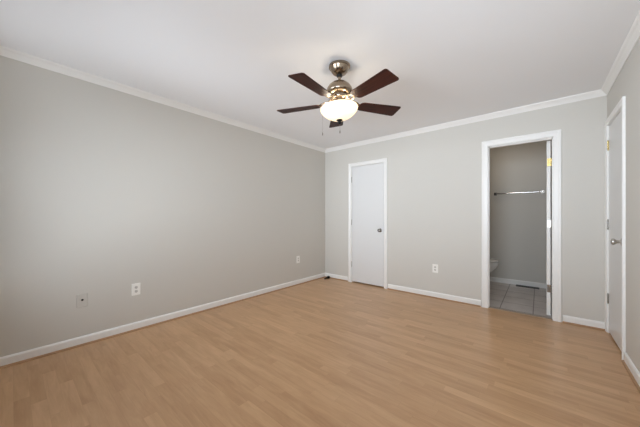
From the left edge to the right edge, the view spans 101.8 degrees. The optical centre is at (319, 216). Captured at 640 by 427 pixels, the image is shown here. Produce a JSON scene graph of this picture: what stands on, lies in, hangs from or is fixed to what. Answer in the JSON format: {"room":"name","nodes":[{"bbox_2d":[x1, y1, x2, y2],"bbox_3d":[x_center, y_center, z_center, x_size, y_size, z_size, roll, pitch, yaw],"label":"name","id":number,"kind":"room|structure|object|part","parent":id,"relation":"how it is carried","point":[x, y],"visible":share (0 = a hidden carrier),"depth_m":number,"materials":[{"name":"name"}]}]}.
{"room":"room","nodes":[
{"label":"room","id":0,"kind":"room"},
{"bbox_2d":[0,55,324,356],"bbox_3d":[-1.043,-0.070,3.725,0.115,2.440,5.215,0,0,40],"label":"wall","id":1,"kind":"structure","parent":0,"point":[104,191],"depth_m":2.58,"materials":[{"name":"grey paint"}]},
{"bbox_2d":[76,293,87,307],"bbox_3d":[-2.133,0.750,2.334,0.010,0.120,0.076,0,0,40],"label":"cable jack plate","id":2,"kind":"object","parent":1,"relation":"attached to","point":[81,299],"visible":1,"depth_m":2.33,"materials":[{"name":"grey plastic"}]},
{"bbox_2d":[132,283,139,295],"bbox_3d":[-1.872,0.736,2.647,0.007,0.120,0.076,0,0,40],"label":"wall outlet","id":3,"kind":"object","parent":1,"relation":"attached to","point":[135,287],"visible":1,"depth_m":2.65,"materials":[{"name":"white plastic"}]},
{"bbox_2d":[0,273,324,368],"bbox_3d":[-1.242,1.109,3.380,0.026,0.081,4.200,0,0,40],"label":"baseboard","id":4,"kind":"structure","parent":1,"relation":"attached to","point":[28,355],"depth_m":2.59,"materials":[{"name":"white paint"}]},
{"bbox_2d":[0,45,325,152],"bbox_3d":[-1.234,-1.261,3.373,0.048,0.058,4.200,0,0,40],"label":"crown molding","id":5,"kind":"structure","parent":1,"relation":"attached to","point":[7,52],"depth_m":2.58,"materials":[{"name":"white paint"}]},
{"bbox_2d":[0,277,639,426],"bbox_3d":[0.682,1.200,2.838,3.898,0.100,6.080,0,0,40],"label":"floor","id":6,"kind":"structure","parent":0,"point":[322,352],"depth_m":1.95,"materials":[{"name":"brown wood"}]},
{"bbox_2d":[490,258,498,272],"bbox_3d":[2.654,0.764,4.498,0.725,0.772,0.450,0,0,40],"label":"toilet","id":7,"kind":"object","parent":6,"relation":"on","point":[493,262],"visible":0.12,"depth_m":4.24,"materials":[{"name":"white ceramic"}]},
{"bbox_2d":[489,306,551,319],"bbox_3d":[2.390,1.147,3.127,0.604,0.006,0.057,0,0,40],"label":"threshold","id":8,"kind":"object","parent":6,"relation":"on","point":[490,306],"visible":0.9,"depth_m":3.09,"materials":[{"name":"brown wood"}]},
{"bbox_2d":[516,285,538,288],"bbox_3d":[3.406,1.147,4.270,0.300,0.006,0.110,0,0,40],"label":"floor vent","id":9,"kind":"object","parent":6,"relation":"in","point":[516,285],"visible":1,"depth_m":4.28,"materials":[{"name":"black metal"}]},
{"bbox_2d":[0,0,639,148],"bbox_3d":[0.682,-1.340,2.838,3.898,0.100,6.080,0,0,40],"label":"ceiling","id":10,"kind":"structure","parent":0,"point":[452,60],"depth_m":1.99,"materials":[{"name":"white paint"}]},
{"bbox_2d":[277,60,400,134],"bbox_3d":[0.153,-1.003,2.195,1.111,0.574,1.079,0,0,40],"label":"ceiling fan","id":11,"kind":"object","parent":10,"relation":"hanging from","point":[339,108],"visible":1,"depth_m":2.13,"materials":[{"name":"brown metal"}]},
{"bbox_3d":[-0.189,-0.970,2.341,0.383,0.006,0.150,0,11,18],"label":"blade","id":12,"kind":"part","parent":11,"relation":"part of","materials":[{"name":"brown wood"}]},
{"bbox_3d":[-0.056,-0.970,1.921,0.150,0.006,0.383,13,8,36],"label":"blade","id":13,"kind":"part","parent":11,"relation":"part of","materials":[{"name":"brown wood"}]},
{"bbox_3d":[0.170,-0.970,2.597,0.150,0.006,0.383,-10,0,0],"label":"blade","id":14,"kind":"part","parent":11,"relation":"part of","materials":[{"name":"brown wood"}]},
{"bbox_3d":[0.164,-0.886,2.222,0.318,0.120,0.318,0,0,40],"label":"lamp shade","id":15,"kind":"part","parent":11,"relation":"part of","materials":[{"name":"white glass"}]},
{"bbox_3d":[0.384,-0.970,1.917,0.150,0.006,0.383,13,-7,-35],"label":"blade","id":16,"kind":"part","parent":11,"relation":"part of","materials":[{"name":"brown wood"}]},
{"bbox_3d":[0.524,-0.970,2.335,0.383,0.006,0.150,0,-11,-17],"label":"blade","id":17,"kind":"part","parent":11,"relation":"part of","materials":[{"name":"brown wood"}]},
{"bbox_2d":[325,95,606,321],"bbox_3d":[1.540,-0.070,3.857,3.668,2.440,0.115,0,0,40],"label":"wall","id":18,"kind":"structure","parent":0,"point":[434,178],"depth_m":3.49,"materials":[{"name":"grey paint"}]},
{"bbox_2d":[351,163,383,286],"bbox_3d":[0.785,0.126,4.404,0.624,2.013,0.097,0,0,40],"label":"door","id":19,"kind":"structure","parent":18,"relation":"in","point":[367,222],"depth_m":4.39,"materials":[{"name":"white paint"}]},
{"bbox_2d":[348,158,386,288],"bbox_3d":[0.830,0.102,4.444,0.738,2.097,0.134,0,0,40],"label":"door frame","id":20,"kind":"structure","parent":18,"relation":"attached to","point":[383,160],"depth_m":4.47,"materials":[{"name":"white paint"}]},
{"bbox_2d":[432,264,437,272],"bbox_3d":[1.637,0.732,3.696,0.076,0.120,0.007,0,0,40],"label":"wall outlet","id":21,"kind":"object","parent":18,"relation":"attached to","point":[434,266],"visible":1,"depth_m":3.69,"materials":[{"name":"white plastic"}]},
{"bbox_2d":[325,273,604,330],"bbox_3d":[1.495,1.109,3.803,3.668,0.081,0.026,0,0,40],"label":"baseboard","id":22,"kind":"structure","parent":18,"relation":"attached to","point":[588,323],"depth_m":3.51,"materials":[{"name":"white paint"}]},
{"bbox_2d":[325,89,605,152],"bbox_3d":[1.488,-1.261,3.795,3.668,0.058,0.048,0,0,40],"label":"crown molding","id":23,"kind":"structure","parent":18,"relation":"attached to","point":[597,93],"depth_m":3.29,"materials":[{"name":"white paint"}]},
{"bbox_2d":[482,129,560,321],"bbox_3d":[2.392,0.095,3.129,0.748,2.110,0.134,0,0,40],"label":"door frame","id":24,"kind":"structure","parent":18,"relation":"attached to","point":[555,135],"depth_m":2.94,"materials":[{"name":"white paint"}]},
{"bbox_2d":[547,141,551,315],"bbox_3d":[2.881,0.129,3.209,0.609,2.023,0.159,0,0,-40],"label":"door","id":25,"kind":"structure","parent":18,"relation":"in","point":[549,143],"depth_m":3.02,"materials":[{"name":"white paint"}]},
{"bbox_2d":[490,140,551,283],"bbox_3d":[3.303,-0.070,4.530,1.838,2.440,0.115,0,0,40],"label":"wall","id":26,"kind":"structure","parent":0,"point":[518,222],"depth_m":4.39,"materials":[{"name":"grey paint"}]},
{"bbox_2d":[490,277,546,288],"bbox_3d":[3.262,1.109,4.481,1.838,0.081,0.013,0,0,40],"label":"baseboard","id":27,"kind":"structure","parent":26,"relation":"attached to","point":[493,279],"depth_m":4.39,"materials":[{"name":"white paint"}]},
{"bbox_2d":[494,190,543,195],"bbox_3d":[3.332,-0.406,4.379,0.676,0.048,0.078,0,0,40],"label":"towel bar","id":28,"kind":"object","parent":26,"relation":"attached to","point":[541,191],"visible":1,"depth_m":4.33,"materials":[{"name":"silver metal"}]},
{"bbox_2d":[607,38,639,372],"bbox_3d":[2.129,-0.070,1.619,0.115,2.440,6.080,0,0,40],"label":"wall","id":29,"kind":"structure","parent":0,"point":[627,83],"depth_m":1.90,"materials":[{"name":"grey paint"}]},
{"bbox_2d":[607,110,621,351],"bbox_3d":[2.667,0.117,2.366,0.101,2.033,0.620,0,0,40],"label":"door","id":30,"kind":"structure","parent":29,"relation":"in","point":[614,144],"depth_m":2.36,"materials":[{"name":"white paint"}]},
{"bbox_3d":[2.491,0.209,2.185,0.066,0.064,0.064,0,0,40],"label":"knob","id":31,"kind":"part","parent":30,"relation":"part of","materials":[{"name":"silver metal"}]},
{"bbox_2d":[605,96,625,359],"bbox_3d":[2.708,0.092,2.320,0.134,2.115,0.731,0,0,40],"label":"door frame","id":32,"kind":"structure","parent":29,"relation":"attached to","point":[621,105],"depth_m":2.08,"materials":[{"name":"white paint"}]},
{"bbox_2d":[601,10,639,94],"bbox_3d":[1.535,-1.261,1.041,0.048,0.058,4.200,0,0,40],"label":"crown molding","id":33,"kind":"structure","parent":29,"relation":"attached to","point":[633,35],"depth_m":2.01,"materials":[{"name":"white paint"}]},
{"bbox_2d":[621,352,639,392],"bbox_3d":[1.301,1.109,0.746,0.026,0.081,3.447,0,0,40],"label":"baseboard","id":34,"kind":"structure","parent":29,"relation":"attached to","point":[627,362],"depth_m":1.87,"materials":[{"name":"white paint"}]}
]}

